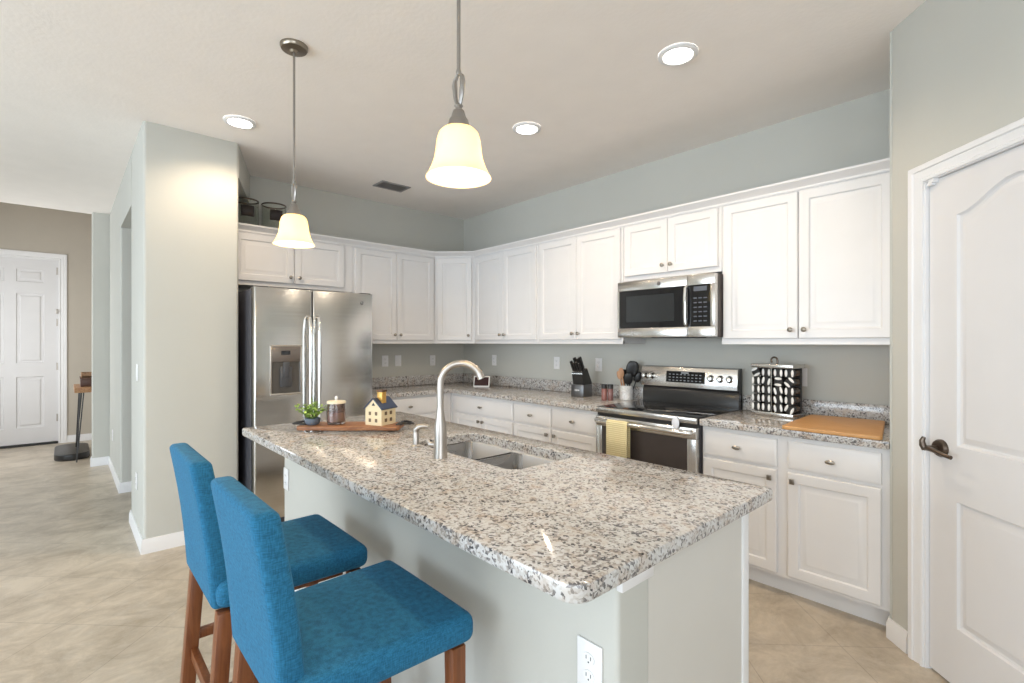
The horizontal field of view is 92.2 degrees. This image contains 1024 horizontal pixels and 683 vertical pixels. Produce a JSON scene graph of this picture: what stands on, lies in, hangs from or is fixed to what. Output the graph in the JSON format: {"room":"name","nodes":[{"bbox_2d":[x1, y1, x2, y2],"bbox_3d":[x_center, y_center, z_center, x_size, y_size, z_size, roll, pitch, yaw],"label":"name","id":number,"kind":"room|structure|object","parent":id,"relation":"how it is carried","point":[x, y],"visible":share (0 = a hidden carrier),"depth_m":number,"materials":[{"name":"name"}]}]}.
{"room":"kitchen","nodes":[
{"label":"kitchen","id":0,"kind":"room"},
{"bbox_2d":[0,202,91,434],"bbox_3d":[-6.487,-0.300,6.550,2.000,3.350,0.120,0,0,-42],"label":"wall","id":1,"kind":"structure","parent":0,"point":[22,227],"depth_m":6.82,"materials":[{"name":"paint"}]},
{"bbox_2d":[0,249,66,448],"bbox_3d":[-6.559,0.083,6.450,1.100,2.585,0.130,0,0,-42],"label":"door","id":2,"kind":"structure","parent":1,"relation":"in","point":[33,291],"depth_m":6.59,"materials":[{"name":"white wood"}]},
{"bbox_2d":[67,433,91,441],"bbox_3d":[-5.337,1.328,6.257,0.470,0.094,1.860,0,0,-42],"label":"baseboard","id":3,"kind":"structure","parent":1,"relation":"attached to","point":[83,437],"depth_m":6.88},
{"bbox_2d":[92,212,109,457],"bbox_3d":[-4.595,-0.035,5.594,0.263,2.820,0.120,0,0,-42],"label":"wall","id":4,"kind":"structure","parent":0,"point":[100,221],"depth_m":5.51,"materials":[{"name":"paint"}]},
{"bbox_2d":[90,456,130,493],"bbox_3d":[-3.485,1.328,5.634,1.986,0.094,1.578,0,0,-42],"label":"baseboard","id":5,"kind":"structure","parent":4,"relation":"attached to","point":[123,487],"depth_m":5.06,"materials":[{"name":"wood"}]},
{"bbox_2d":[110,156,130,482],"bbox_3d":[-3.687,-0.035,4.706,0.111,2.820,2.415,0,0,-42],"label":"wall","id":6,"kind":"structure","parent":0,"point":[120,214],"depth_m":4.54,"materials":[{"name":"paint"}]},
{"bbox_2d":[131,121,237,538],"bbox_3d":[-2.450,-0.035,3.678,0.560,2.820,0.770,0,0,-42],"label":"wall pillar","id":7,"kind":"structure","parent":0,"point":[184,184],"depth_m":3.37,"materials":[{"name":"paint"}]},
{"bbox_2d":[129,510,184,554],"bbox_3d":[-2.455,1.328,3.674,0.573,0.094,0.796,0,0,-42],"label":"baseboard","id":8,"kind":"structure","parent":7,"relation":"attached to","point":[150,545],"depth_m":3.28,"materials":[{"name":"wood"}]},
{"bbox_2d":[238,144,249,197],"bbox_3d":[-2.129,-1.323,3.923,0.248,0.245,0.673,0,0,-42],"label":"wall","id":9,"kind":"structure","parent":0,"point":[243,174],"depth_m":3.85,"materials":[{"name":"paint"}]},
{"bbox_2d":[238,176,463,377],"bbox_3d":[-1.551,-0.035,4.995,2.541,2.820,0.120,0,0,-42],"label":"wall","id":10,"kind":"structure","parent":0,"point":[326,213],"depth_m":5.12,"materials":[{"name":"paint"}]},
{"bbox_2d":[238,231,352,292],"bbox_3d":[-1.943,-0.685,4.316,1.033,0.440,0.357,0,0,-42],"label":"upper cabinet","id":11,"kind":"object","parent":10,"relation":"attached to","point":[324,266],"visible":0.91,"depth_m":4.19,"materials":[{"name":"white wood"}]},
{"bbox_2d":[238,197,258,224],"bbox_3d":[-2.210,-1.044,4.092,0.198,0.275,0.198,0,0,28],"label":"glass container","id":12,"kind":"object","parent":11,"relation":"on","point":[248,208],"visible":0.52,"depth_m":4.02,"materials":[{"name":"clear glass"}]},
{"bbox_2d":[261,202,286,227],"bbox_3d":[-2.047,-1.044,4.240,0.198,0.275,0.198,0,0,28],"label":"glass container","id":13,"kind":"object","parent":11,"relation":"on","point":[271,212],"visible":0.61,"depth_m":4.16,"materials":[{"name":"clear glass"}]},
{"bbox_2d":[382,355,387,366],"bbox_3d":[-1.317,0.193,5.120,0.072,0.116,0.008,0,0,-42],"label":"wall outlet","id":14,"kind":"object","parent":10,"relation":"attached to","point":[384,358],"visible":1,"depth_m":5.12,"materials":[{"name":"grey plastic"}]},
{"bbox_2d":[352,247,434,343],"bbox_3d":[-1.228,-0.447,4.965,0.890,0.916,0.357,0,0,-42],"label":"upper cabinet","id":15,"kind":"object","parent":10,"relation":"attached to","point":[401,285],"visible":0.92,"depth_m":4.85,"materials":[{"name":"white wood"}]},
{"bbox_2d":[395,355,400,365],"bbox_3d":[-1.204,0.193,5.221,0.072,0.116,0.009,0,0,-42],"label":"light switch","id":16,"kind":"object","parent":10,"relation":"attached to","point":[397,357],"visible":1,"depth_m":5.22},
{"bbox_2d":[372,373,462,387],"bbox_3d":[-1.128,0.410,5.280,1.528,0.102,0.022,0,0,-42],"label":"backsplash","id":17,"kind":"structure","parent":10,"relation":"attached to","point":[377,382],"depth_m":5.32,"materials":[{"name":"stone"}]},
{"bbox_2d":[0,0,925,219],"bbox_3d":[-1.778,-1.710,1.215,8.400,0.530,10.390,0,0,-42],"label":"ceiling","id":18,"kind":"structure","parent":0,"point":[80,80],"depth_m":2.69,"materials":[{"name":"paint"}]},
{"bbox_2d":[223,115,255,128],"bbox_3d":[-1.779,-1.438,3.223,0.192,0.014,0.192,0,0,-42],"label":"recessed light","id":19,"kind":"object","parent":18,"relation":"in","point":[232,120],"visible":1,"depth_m":3.21,"materials":[{"name":"white"}]},
{"bbox_2d":[228,119,251,127],"bbox_3d":[-1.779,-1.436,3.223,0.141,0.001,0.141,0,0,-42],"label":"diffuser","id":20,"kind":"object","parent":19,"relation":"attached to","point":[236,122],"depth_m":3.23,"materials":[{"name":"plastic"}]},
{"bbox_2d":[273,38,314,247],"bbox_3d":[-1.062,-0.961,2.403,0.189,0.968,0.189,0,0,-42],"label":"pendant light","id":21,"kind":"object","parent":18,"relation":"hanging from","point":[293,232],"visible":1,"depth_m":2.38,"materials":[{"name":"white"}]},
{"bbox_2d":[373,180,410,191],"bbox_3d":[-1.109,-1.439,4.554,0.290,0.015,0.190,0,0,-42],"label":"ceiling vent","id":22,"kind":"object","parent":18,"relation":"in","point":[383,184],"visible":1,"depth_m":4.54,"materials":[{"name":"metal"}]},
{"bbox_2d":[426,0,490,187],"bbox_3d":[-0.155,-0.961,1.430,0.189,0.968,0.189,0,0,-42],"label":"pendant light","id":23,"kind":"object","parent":18,"relation":"hanging from","point":[458,162],"visible":1,"depth_m":1.40,"materials":[{"name":"glass"}]},
{"bbox_2d":[513,122,540,134],"bbox_3d":[0.101,-1.438,3.321,0.192,0.014,0.192,0,0,-42],"label":"recessed light","id":24,"kind":"object","parent":18,"relation":"in","point":[526,128],"visible":1,"depth_m":3.31,"materials":[{"name":"white"}]},
{"bbox_2d":[517,125,536,133],"bbox_3d":[0.101,-1.436,3.321,0.141,0.001,0.141,0,0,-42],"label":"diffuser","id":25,"kind":"object","parent":24,"relation":"attached to","point":[526,129],"depth_m":3.32,"materials":[{"name":"plastic"}]},
{"bbox_2d":[658,42,697,65],"bbox_3d":[0.831,-1.438,2.469,0.192,0.014,0.192,0,0,-42],"label":"recessed light","id":26,"kind":"object","parent":18,"relation":"in","point":[673,54],"visible":1,"depth_m":2.46,"materials":[{"name":"white"}]},
{"bbox_2d":[663,48,692,63],"bbox_3d":[0.831,-1.436,2.469,0.141,0.001,0.141,0,0,-42],"label":"diffuser","id":27,"kind":"object","parent":26,"relation":"attached to","point":[679,55],"depth_m":2.47,"materials":[{"name":"plastic"}]},
{"bbox_2d":[285,458,647,682],"bbox_3d":[-0.471,0.939,1.946,0.118,0.872,2.225,0,0,-42],"label":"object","id":28,"kind":"structure","parent":0,"point":[522,633],"depth_m":1.40,"materials":[{"name":"paint"}]},
{"bbox_2d":[284,467,288,490],"bbox_3d":[-1.234,0.745,2.691,0.008,0.116,0.072,0,0,-42],"label":"wall outlet","id":29,"kind":"object","parent":28,"relation":"attached to","point":[286,471],"visible":1,"depth_m":2.68,"materials":[{"name":"grey plastic"}]},
{"bbox_2d":[577,635,602,682],"bbox_3d":[0.178,0.747,1.136,0.008,0.116,0.072,0,0,-42],"label":"wall outlet","id":30,"kind":"object","parent":28,"relation":"attached to","point":[589,654],"visible":1,"depth_m":1.13,"materials":[{"name":"grey plastic"}]},
{"bbox_2d":[583,652,594,664],"bbox_3d":[0.176,0.727,1.134,0.002,0.027,0.033,0,0,-42],"label":"socket","id":31,"kind":"object","parent":30,"relation":"attached to","point":[588,657],"depth_m":1.13,"materials":[{"name":"white plastic"}]},
{"bbox_2d":[583,669,594,682],"bbox_3d":[0.176,0.767,1.134,0.002,0.027,0.033,0,0,-42],"label":"socket","id":32,"kind":"object","parent":30,"relation":"attached to","point":[588,674],"depth_m":1.13,"materials":[{"name":"white plastic"}]},
{"bbox_2d":[0,440,949,682],"bbox_3d":[-2.454,1.425,1.959,8.400,0.100,12.400,0,0,-42],"label":"floor","id":33,"kind":"structure","parent":0,"point":[80,602],"depth_m":2.55,"materials":[{"name":"tile"}]},
{"bbox_2d":[54,443,89,460],"bbox_3d":[-5.393,1.337,6.044,0.320,0.075,0.840,0,0,-42],"label":"tray","id":34,"kind":"object","parent":33,"relation":"on","point":[66,452],"visible":0.94,"depth_m":5.88,"materials":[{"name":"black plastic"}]},
{"bbox_2d":[74,384,91,461],"bbox_3d":[-5.106,0.945,5.980,0.310,0.849,0.760,0,0,-42],"label":"console table","id":35,"kind":"object","parent":33,"relation":"on","point":[77,389],"visible":0.41,"depth_m":5.66,"materials":[{"name":"brown wood"}]},
{"bbox_2d":[79,376,91,386],"bbox_3d":[-5.121,0.467,5.967,0.170,0.105,0.410,0,0,-42],"label":"wooden box","id":36,"kind":"object","parent":35,"relation":"on","point":[84,382],"visible":0.51,"depth_m":5.80,"materials":[{"name":"brown wood"}]},
{"bbox_2d":[81,372,91,377],"bbox_3d":[-5.101,0.387,5.931,0.124,0.055,0.260,0,0,-42],"label":"crate","id":37,"kind":"object","parent":36,"relation":"on","point":[83,374],"visible":0.66,"depth_m":5.83,"materials":[{"name":"brown wood"}]},
{"bbox_2d":[170,443,366,682],"bbox_3d":[-0.857,0.865,1.741,0.530,1.021,0.474,0,0,-42],"label":"bar stool","id":38,"kind":"object","parent":33,"relation":"on","point":[318,550],"visible":0.71,"depth_m":1.62,"materials":[{"name":"blue fabric"}]},
{"bbox_2d":[238,285,371,521],"bbox_3d":[-1.739,0.485,4.055,0.901,1.780,0.899,0,0,-42],"label":"refrigerator","id":39,"kind":"object","parent":33,"relation":"on","point":[296,346],"visible":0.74,"depth_m":3.67,"materials":[{"name":"silver metal"}]},
{"bbox_2d":[211,476,472,682],"bbox_3d":[-0.448,0.865,1.305,0.530,1.021,0.474,0,0,-42],"label":"bar stool","id":40,"kind":"object","parent":33,"relation":"on","point":[377,622],"visible":1,"depth_m":1.19,"materials":[{"name":"blue fabric"}]},
{"bbox_2d":[391,393,449,421],"bbox_3d":[-1.143,0.939,4.842,0.916,0.872,0.650,0,0,-42],"label":"base cabinet","id":41,"kind":"object","parent":33,"relation":"on","point":[421,405],"visible":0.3,"depth_m":4.71,"materials":[{"name":"white wood"}]},
{"bbox_2d":[372,373,642,411],"bbox_3d":[-0.307,0.430,4.375,1.528,0.142,2.465,0,0,-42],"label":"countertop","id":42,"kind":"structure","parent":41,"relation":"on","point":[557,393],"depth_m":4.70,"materials":[{"name":"stone"}]},
{"bbox_2d":[473,376,489,386],"bbox_3d":[-0.313,0.406,5.134,0.168,0.110,0.089,0,0,6],"label":"smart display","id":43,"kind":"object","parent":42,"relation":"on","point":[484,382],"visible":0.96,"depth_m":5.11,"materials":[{"name":"grey plastic"}]},
{"bbox_2d":[571,368,591,397],"bbox_3d":[0.594,0.340,4.207,0.128,0.242,0.140,0,0,44],"label":"knife block","id":44,"kind":"object","parent":42,"relation":"on","point":[581,386],"visible":0.99,"depth_m":4.16,"materials":[{"name":"black plastic"}]},
{"bbox_2d":[601,384,606,400],"bbox_3d":[0.736,0.397,3.935,0.046,0.128,0.046,0,0,-42],"label":"spice jar","id":45,"kind":"object","parent":42,"relation":"on","point":[603,386],"visible":1,"depth_m":3.92,"materials":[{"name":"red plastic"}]},
{"bbox_2d":[607,384,612,400],"bbox_3d":[0.783,0.397,3.920,0.046,0.128,0.046,0,0,-42],"label":"spice jar","id":46,"kind":"object","parent":42,"relation":"on","point":[609,386],"visible":1,"depth_m":3.90,"materials":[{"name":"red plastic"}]},
{"bbox_2d":[619,385,632,399],"bbox_3d":[0.923,0.403,3.982,0.106,0.115,0.106,0,0,-42],"label":"utensil crock","id":47,"kind":"object","parent":42,"relation":"on","point":[625,392],"visible":0.94,"depth_m":3.94,"materials":[{"name":"white stone"}]},
{"bbox_2d":[624,373,632,385],"bbox_3d":[0.929,0.344,3.941,0.042,0.196,0.061,0,0,-42],"label":"black turner","id":48,"kind":"object","parent":47,"relation":"in","point":[628,378],"visible":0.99,"depth_m":3.93,"materials":[{"name":"plastic"}]},
{"bbox_2d":[626,361,638,385],"bbox_3d":[0.968,0.294,3.962,0.099,0.295,0.038,0,0,30],"label":"spatula","id":49,"kind":"object","parent":47,"relation":"in","point":[632,367],"visible":0.78,"depth_m":3.95,"materials":[{"name":"plastic"}]},
{"bbox_2d":[633,371,641,389],"bbox_3d":[0.996,0.337,3.971,0.100,0.210,0.024,0,0,18],"label":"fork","id":50,"kind":"object","parent":47,"relation":"in","point":[637,378],"visible":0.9,"depth_m":3.96,"materials":[{"name":"plastic"}]},
{"bbox_2d":[450,393,451,421],"bbox_3d":[-0.590,0.886,5.371,0.608,0.767,0.611,0,0,-42],"label":"base cabinet","id":51,"kind":"object","parent":33,"relation":"on","point":[450,393],"visible":0.02,"depth_m":4.95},
{"bbox_2d":[452,393,514,434],"bbox_3d":[-0.087,0.939,4.787,0.650,0.872,0.923,0,0,-42],"label":"base cabinet","id":52,"kind":"object","parent":33,"relation":"on","point":[492,414],"visible":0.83,"depth_m":4.54,"materials":[{"name":"white wood"}]},
{"bbox_2d":[514,401,597,451],"bbox_3d":[0.536,0.939,4.100,0.650,0.872,0.925,0,0,-42],"label":"base cabinet","id":53,"kind":"object","parent":33,"relation":"on","point":[575,428],"visible":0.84,"depth_m":3.87,"materials":[{"name":"white wood"}]},
{"bbox_2d":[469,441,748,682],"bbox_3d":[-0.245,0.939,2.137,0.725,0.872,2.237,0,0,-42],"label":"base cabinet","id":54,"kind":"object","parent":33,"relation":"on","point":[698,596],"visible":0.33,"depth_m":1.35,"materials":[{"name":"white wood"}]},
{"bbox_2d":[242,412,771,603],"bbox_3d":[-0.317,0.481,2.114,0.957,0.040,2.355,0,0,-42],"label":"countertop","id":55,"kind":"structure","parent":54,"relation":"on","point":[576,527],"depth_m":1.48,"materials":[{"name":"stone"}]},
{"bbox_2d":[292,420,413,430],"bbox_3d":[-0.850,0.441,2.626,0.652,0.040,0.177,0,0,0],"label":"serving board","id":56,"kind":"object","parent":55,"relation":"on","point":[322,426],"visible":0.84,"depth_m":2.55,"materials":[{"name":"brown wood"}]},
{"bbox_2d":[294,398,326,424],"bbox_3d":[-1.049,0.363,2.611,0.144,0.142,0.176,0,0,15],"label":"potted plant","id":57,"kind":"object","parent":56,"relation":"on","point":[310,420],"visible":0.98,"depth_m":2.59,"materials":[{"name":"green plant"}]},
{"bbox_2d":[326,396,345,424],"bbox_3d":[-0.938,0.359,2.630,0.099,0.150,0.099,0,0,-42],"label":"candle jar","id":58,"kind":"object","parent":56,"relation":"on","point":[336,409],"visible":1,"depth_m":2.59,"materials":[{"name":"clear glass"}]},
{"bbox_2d":[363,389,397,425],"bbox_3d":[-0.701,0.343,2.634,0.126,0.183,0.128,0,0,25],"label":"house ornament","id":59,"kind":"object","parent":56,"relation":"on","point":[381,410],"visible":1,"depth_m":2.59,"materials":[{"name":"beige wood"}]},
{"bbox_2d":[411,423,428,446],"bbox_3d":[-0.406,0.409,2.184,0.080,0.103,0.040,0,0,8],"label":"soap dispenser","id":60,"kind":"object","parent":55,"relation":"on","point":[417,427],"visible":1,"depth_m":2.17,"materials":[{"name":"silver metal"}]},
{"bbox_2d":[425,360,484,458],"bbox_3d":[-0.230,0.265,1.970,0.247,0.392,0.057,0,0,5],"label":"faucet","id":61,"kind":"object","parent":55,"relation":"on","point":[439,444],"visible":1,"depth_m":1.96,"materials":[{"name":"silver metal"}]},
{"bbox_2d":[432,441,522,468],"bbox_3d":[-0.096,0.597,2.148,0.391,0.189,0.726,0,0,-42],"label":"sink","id":62,"kind":"object","parent":55,"relation":"in","point":[509,460],"visible":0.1,"depth_m":2.22,"materials":[{"name":"metal"}]},
{"bbox_2d":[594,365,741,473],"bbox_3d":[1.068,0.777,3.434,0.732,1.195,0.758,0,0,-42],"label":"range oven","id":63,"kind":"object","parent":33,"relation":"on","point":[691,394],"visible":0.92,"depth_m":3.37,"materials":[{"name":"silver metal"}]},
{"bbox_2d":[606,419,629,457],"bbox_3d":[0.710,0.668,3.307,0.044,0.290,0.166,0,0,-42],"label":"dish towel","id":64,"kind":"object","parent":63,"relation":"hanging from","point":[617,432],"visible":0.89,"depth_m":3.29,"materials":[{"name":"yellow fabric"}]},
{"bbox_2d":[600,400,738,419],"bbox_3d":[1.079,0.462,3.444,0.582,0.013,0.758,0,0,-42],"label":"cooktop","id":65,"kind":"object","parent":63,"relation":"in","point":[653,409],"depth_m":3.38,"materials":[{"name":"black glass"}]},
{"bbox_2d":[672,416,678,428],"bbox_3d":[1.015,0.494,3.043,0.042,0.078,0.049,0,0,-42],"label":"timer","id":66,"kind":"object","parent":63,"relation":"hanging from","point":[675,422],"visible":1,"depth_m":3.03,"materials":[{"name":"white plastic"}]},
{"bbox_2d":[697,420,702,473],"bbox_3d":[1.113,0.907,3.475,0.610,0.875,0.754,0,0,-42],"label":"range","id":67,"kind":"object","parent":63,"relation":"in","point":[700,428],"depth_m":2.99,"materials":[{"name":"metal"}]},
{"bbox_2d":[703,426,889,625],"bbox_3d":[1.675,0.939,2.846,0.650,0.872,0.922,0,0,-42],"label":"base cabinet","id":68,"kind":"object","parent":33,"relation":"on","point":[822,536],"visible":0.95,"depth_m":2.54,"materials":[{"name":"white wood"}]},
{"bbox_2d":[700,395,889,449],"bbox_3d":[1.679,0.430,2.850,0.638,0.142,0.924,0,0,-42],"label":"countertop","id":69,"kind":"structure","parent":68,"relation":"on","point":[742,420],"depth_m":2.87,"materials":[{"name":"stone"}]},
{"bbox_2d":[751,356,804,418],"bbox_3d":[1.682,0.274,3.124,0.150,0.373,0.268,0,0,-33],"label":"spice rack","id":70,"kind":"object","parent":69,"relation":"on","point":[771,365],"visible":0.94,"depth_m":3.06,"materials":[{"name":"metal"}]},
{"bbox_2d":[751,367,763,375],"bbox_3d":[1.602,0.189,3.198,0.086,0.059,0.058,0,0,-33],"label":"spice jar","id":71,"kind":"object","parent":70,"relation":"in","point":[756,371],"visible":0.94,"depth_m":3.17,"materials":[{"name":"black plastic"}]},
{"bbox_2d":[752,393,763,400],"bbox_3d":[1.602,0.353,3.198,0.086,0.054,0.055,0,0,-33],"label":"spice jar","id":72,"kind":"object","parent":70,"relation":"in","point":[756,396],"visible":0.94,"depth_m":3.17,"materials":[{"name":"black plastic"}]},
{"bbox_2d":[752,376,763,383],"bbox_3d":[1.602,0.243,3.198,0.086,0.054,0.055,0,0,-33],"label":"spice jar","id":73,"kind":"object","parent":70,"relation":"in","point":[756,379],"visible":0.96,"depth_m":3.17,"materials":[{"name":"black plastic"}]},
{"bbox_2d":[752,401,764,409],"bbox_3d":[1.602,0.408,3.198,0.086,0.054,0.055,0,0,-33],"label":"spice jar","id":74,"kind":"object","parent":70,"relation":"in","point":[757,405],"visible":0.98,"depth_m":3.18,"materials":[{"name":"black plastic"}]},
{"bbox_2d":[752,384,764,392],"bbox_3d":[1.602,0.298,3.198,0.086,0.054,0.055,0,0,-33],"label":"spice jar","id":75,"kind":"object","parent":70,"relation":"in","point":[757,388],"visible":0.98,"depth_m":3.17,"materials":[{"name":"black plastic"}]},
{"bbox_2d":[762,368,773,376],"bbox_3d":[1.640,0.189,3.142,0.086,0.054,0.055,0,0,-33],"label":"spice jar","id":76,"kind":"object","parent":70,"relation":"in","point":[766,372],"visible":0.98,"depth_m":3.12,"materials":[{"name":"black plastic"}]},
{"bbox_2d":[762,377,774,384],"bbox_3d":[1.640,0.243,3.142,0.086,0.054,0.056,0,0,-33],"label":"spice jar","id":77,"kind":"object","parent":70,"relation":"in","point":[765,380],"visible":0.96,"depth_m":3.12,"materials":[{"name":"black plastic"}]},
{"bbox_2d":[762,402,775,410],"bbox_3d":[1.640,0.408,3.142,0.086,0.054,0.055,0,0,-33],"label":"spice jar","id":78,"kind":"object","parent":70,"relation":"in","point":[765,406],"visible":0.96,"depth_m":3.12,"materials":[{"name":"black plastic"}]},
{"bbox_2d":[762,394,775,402],"bbox_3d":[1.640,0.353,3.142,0.086,0.054,0.055,0,0,-33],"label":"spice jar","id":79,"kind":"object","parent":70,"relation":"in","point":[766,398],"visible":0.94,"depth_m":3.12,"materials":[{"name":"black plastic"}]},
{"bbox_2d":[762,385,775,393],"bbox_3d":[1.640,0.298,3.142,0.086,0.054,0.055,0,0,-33],"label":"spice jar","id":80,"kind":"object","parent":70,"relation":"in","point":[766,389],"visible":0.95,"depth_m":3.12,"materials":[{"name":"black plastic"}]},
{"bbox_2d":[773,395,786,403],"bbox_3d":[1.681,0.353,3.078,0.086,0.054,0.056,0,0,-33],"label":"spice jar","id":81,"kind":"object","parent":70,"relation":"in","point":[779,399],"visible":0.98,"depth_m":3.06,"materials":[{"name":"black plastic"}]},
{"bbox_2d":[773,386,786,394],"bbox_3d":[1.681,0.298,3.078,0.086,0.054,0.056,0,0,-33],"label":"spice jar","id":82,"kind":"object","parent":70,"relation":"in","point":[779,390],"visible":0.98,"depth_m":3.06,"materials":[{"name":"black plastic"}]},
{"bbox_2d":[774,404,786,412],"bbox_3d":[1.681,0.408,3.078,0.086,0.054,0.056,0,0,-33],"label":"spice jar","id":83,"kind":"object","parent":70,"relation":"in","point":[778,408],"visible":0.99,"depth_m":3.06,"materials":[{"name":"black plastic"}]},
{"bbox_2d":[774,377,786,385],"bbox_3d":[1.681,0.243,3.078,0.086,0.055,0.054,0,0,-33],"label":"spice jar","id":84,"kind":"object","parent":70,"relation":"in","point":[778,381],"visible":0.96,"depth_m":3.06,"materials":[{"name":"black plastic"}]},
{"bbox_2d":[774,368,786,376],"bbox_3d":[1.681,0.189,3.078,0.086,0.054,0.055,0,0,-33],"label":"spice jar","id":85,"kind":"object","parent":70,"relation":"in","point":[779,372],"visible":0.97,"depth_m":3.06,"materials":[{"name":"black plastic"}]},
{"bbox_2d":[784,405,799,413],"bbox_3d":[1.719,0.408,3.021,0.086,0.057,0.059,0,0,-33],"label":"spice jar","id":86,"kind":"object","parent":70,"relation":"in","point":[790,409],"visible":1,"depth_m":3.00,"materials":[{"name":"black plastic"}]},
{"bbox_2d":[784,378,799,386],"bbox_3d":[1.719,0.243,3.021,0.086,0.061,0.061,0,0,-33],"label":"spice jar","id":87,"kind":"object","parent":70,"relation":"in","point":[789,382],"visible":1,"depth_m":3.00,"materials":[{"name":"black plastic"}]},
{"bbox_2d":[785,396,799,404],"bbox_3d":[1.719,0.353,3.021,0.086,0.054,0.055,0,0,-33],"label":"spice jar","id":88,"kind":"object","parent":70,"relation":"in","point":[790,400],"visible":1,"depth_m":3.00,"materials":[{"name":"black plastic"}]},
{"bbox_2d":[785,387,799,395],"bbox_3d":[1.719,0.298,3.021,0.086,0.054,0.055,0,0,-33],"label":"spice jar","id":89,"kind":"object","parent":70,"relation":"in","point":[790,391],"visible":1,"depth_m":3.00,"materials":[{"name":"black plastic"}]},
{"bbox_2d":[785,369,799,377],"bbox_3d":[1.719,0.189,3.021,0.086,0.054,0.055,0,0,-33],"label":"spice jar","id":90,"kind":"object","parent":70,"relation":"in","point":[790,373],"visible":0.99,"depth_m":3.00,"materials":[{"name":"black plastic"}]},
{"bbox_2d":[782,414,884,439],"bbox_3d":[1.790,0.451,2.676,0.598,0.020,0.462,0,0,-42],"label":"cutting board","id":91,"kind":"object","parent":69,"relation":"on","point":[822,424],"visible":1,"depth_m":2.59,"materials":[{"name":"brown wood"}]},
{"bbox_2d":[464,89,889,409],"bbox_3d":[0.834,-0.035,4.348,0.120,2.820,4.283,0,0,-42],"label":"wall","id":92,"kind":"structure","parent":0,"point":[857,131],"depth_m":3.58,"materials":[{"name":"paint"}]},
{"bbox_2d":[434,257,474,342],"bbox_3d":[-0.590,-0.448,5.377,0.603,0.915,0.603,0,0,-42],"label":"upper cabinet","id":93,"kind":"object","parent":92,"relation":"attached to","point":[454,277],"visible":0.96,"depth_m":5.15,"materials":[{"name":"white wood"}]},
{"bbox_2d":[474,244,538,343],"bbox_3d":[0.019,-0.447,4.890,0.357,0.916,0.932,0,0,-42],"label":"upper cabinet","id":94,"kind":"object","parent":92,"relation":"attached to","point":[506,282],"visible":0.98,"depth_m":4.75,"materials":[{"name":"white wood"}]},
{"bbox_2d":[463,373,642,399],"bbox_3d":[0.258,0.410,4.873,0.023,0.102,2.442,0,0,-42],"label":"backsplash","id":95,"kind":"structure","parent":92,"relation":"attached to","point":[543,384],"depth_m":4.81,"materials":[{"name":"stone"}]},
{"bbox_2d":[554,357,559,368],"bbox_3d":[0.426,0.195,4.701,0.008,0.116,0.072,0,0,-42],"label":"wall outlet","id":96,"kind":"object","parent":92,"relation":"attached to","point":[556,359],"visible":1,"depth_m":4.69,"materials":[{"name":"grey plastic"}]},
{"bbox_2d":[538,226,645,343],"bbox_3d":[0.641,-0.447,4.205,0.357,0.916,0.912,0,0,-42],"label":"upper cabinet","id":97,"kind":"object","parent":92,"relation":"attached to","point":[580,276],"visible":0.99,"depth_m":4.07,"materials":[{"name":"white wood"}]},
{"bbox_2d":[595,358,601,370],"bbox_3d":[0.761,0.195,4.332,0.008,0.116,0.072,0,0,-42],"label":"wall outlet","id":98,"kind":"object","parent":92,"relation":"attached to","point":[598,361],"visible":1,"depth_m":4.33,"materials":[{"name":"grey plastic"}]},
{"bbox_2d":[624,206,721,281],"bbox_3d":[1.206,-0.685,3.583,0.357,0.440,0.761,0,0,-42],"label":"upper cabinet","id":99,"kind":"object","parent":92,"relation":"attached to","point":[686,244],"visible":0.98,"depth_m":3.44,"materials":[{"name":"white wood"}]},
{"bbox_2d":[618,273,722,337],"bbox_3d":[1.183,-0.238,3.539,0.465,0.414,0.745,0,0,-42],"label":"microwave","id":100,"kind":"object","parent":99,"relation":"attached to","point":[690,306],"visible":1,"depth_m":3.35,"materials":[{"name":"metal"}]},
{"bbox_2d":[802,368,806,385],"bbox_3d":[1.841,0.220,3.142,0.008,0.116,0.072,0,0,-42],"label":"wall outlet","id":101,"kind":"object","parent":92,"relation":"attached to","point":[804,370],"visible":0.25,"depth_m":3.13,"materials":[{"name":"grey plastic"}]},
{"bbox_2d":[722,171,889,344],"bbox_3d":[1.779,-0.447,2.952,0.357,0.916,0.938,0,0,-42],"label":"upper cabinet","id":102,"kind":"object","parent":92,"relation":"attached to","point":[811,265],"visible":0.96,"depth_m":2.83,"materials":[{"name":"white wood"}]},
{"bbox_2d":[238,158,889,257],"bbox_3d":[-0.117,-0.918,3.220,2.255,0.057,3.885,0,0,-42],"label":"crown molding","id":103,"kind":"structure","parent":102,"relation":"attached to","point":[883,165],"depth_m":3.61,"materials":[{"name":"wood"}]},
{"bbox_2d":[743,395,889,423],"bbox_3d":[1.907,0.410,3.057,0.023,0.102,0.924,0,0,-42],"label":"backsplash","id":104,"kind":"structure","parent":92,"relation":"attached to","point":[816,407],"depth_m":2.96,"materials":[{"name":"stone"}]},
{"bbox_2d":[890,31,892,619],"bbox_3d":[2.071,-0.035,2.513,0.755,2.820,0.097,0,0,-42],"label":"wall","id":105,"kind":"structure","parent":0,"point":[891,32],"depth_m":2.29,"materials":[{"name":"paint"}]},
{"bbox_2d":[893,0,1023,630],"bbox_3d":[1.784,-0.035,1.678,0.110,2.820,1.210,0,0,3],"label":"wall","id":106,"kind":"structure","parent":0,"point":[958,65],"depth_m":2.05,"materials":[{"name":"paint"}]},
{"bbox_2d":[886,615,907,653],"bbox_3d":[1.756,1.328,2.263,0.042,0.094,0.172,0,0,17],"label":"baseboard","id":107,"kind":"structure","parent":106,"relation":"attached to","point":[895,633],"depth_m":2.23,"materials":[{"name":"wood"}]},
{"bbox_2d":[908,117,1023,682],"bbox_3d":[1.740,0.310,1.702,0.160,2.130,0.922,0,0,3],"label":"door","id":108,"kind":"structure","parent":106,"relation":"in","point":[966,203],"depth_m":1.90,"materials":[{"name":"white wood"}]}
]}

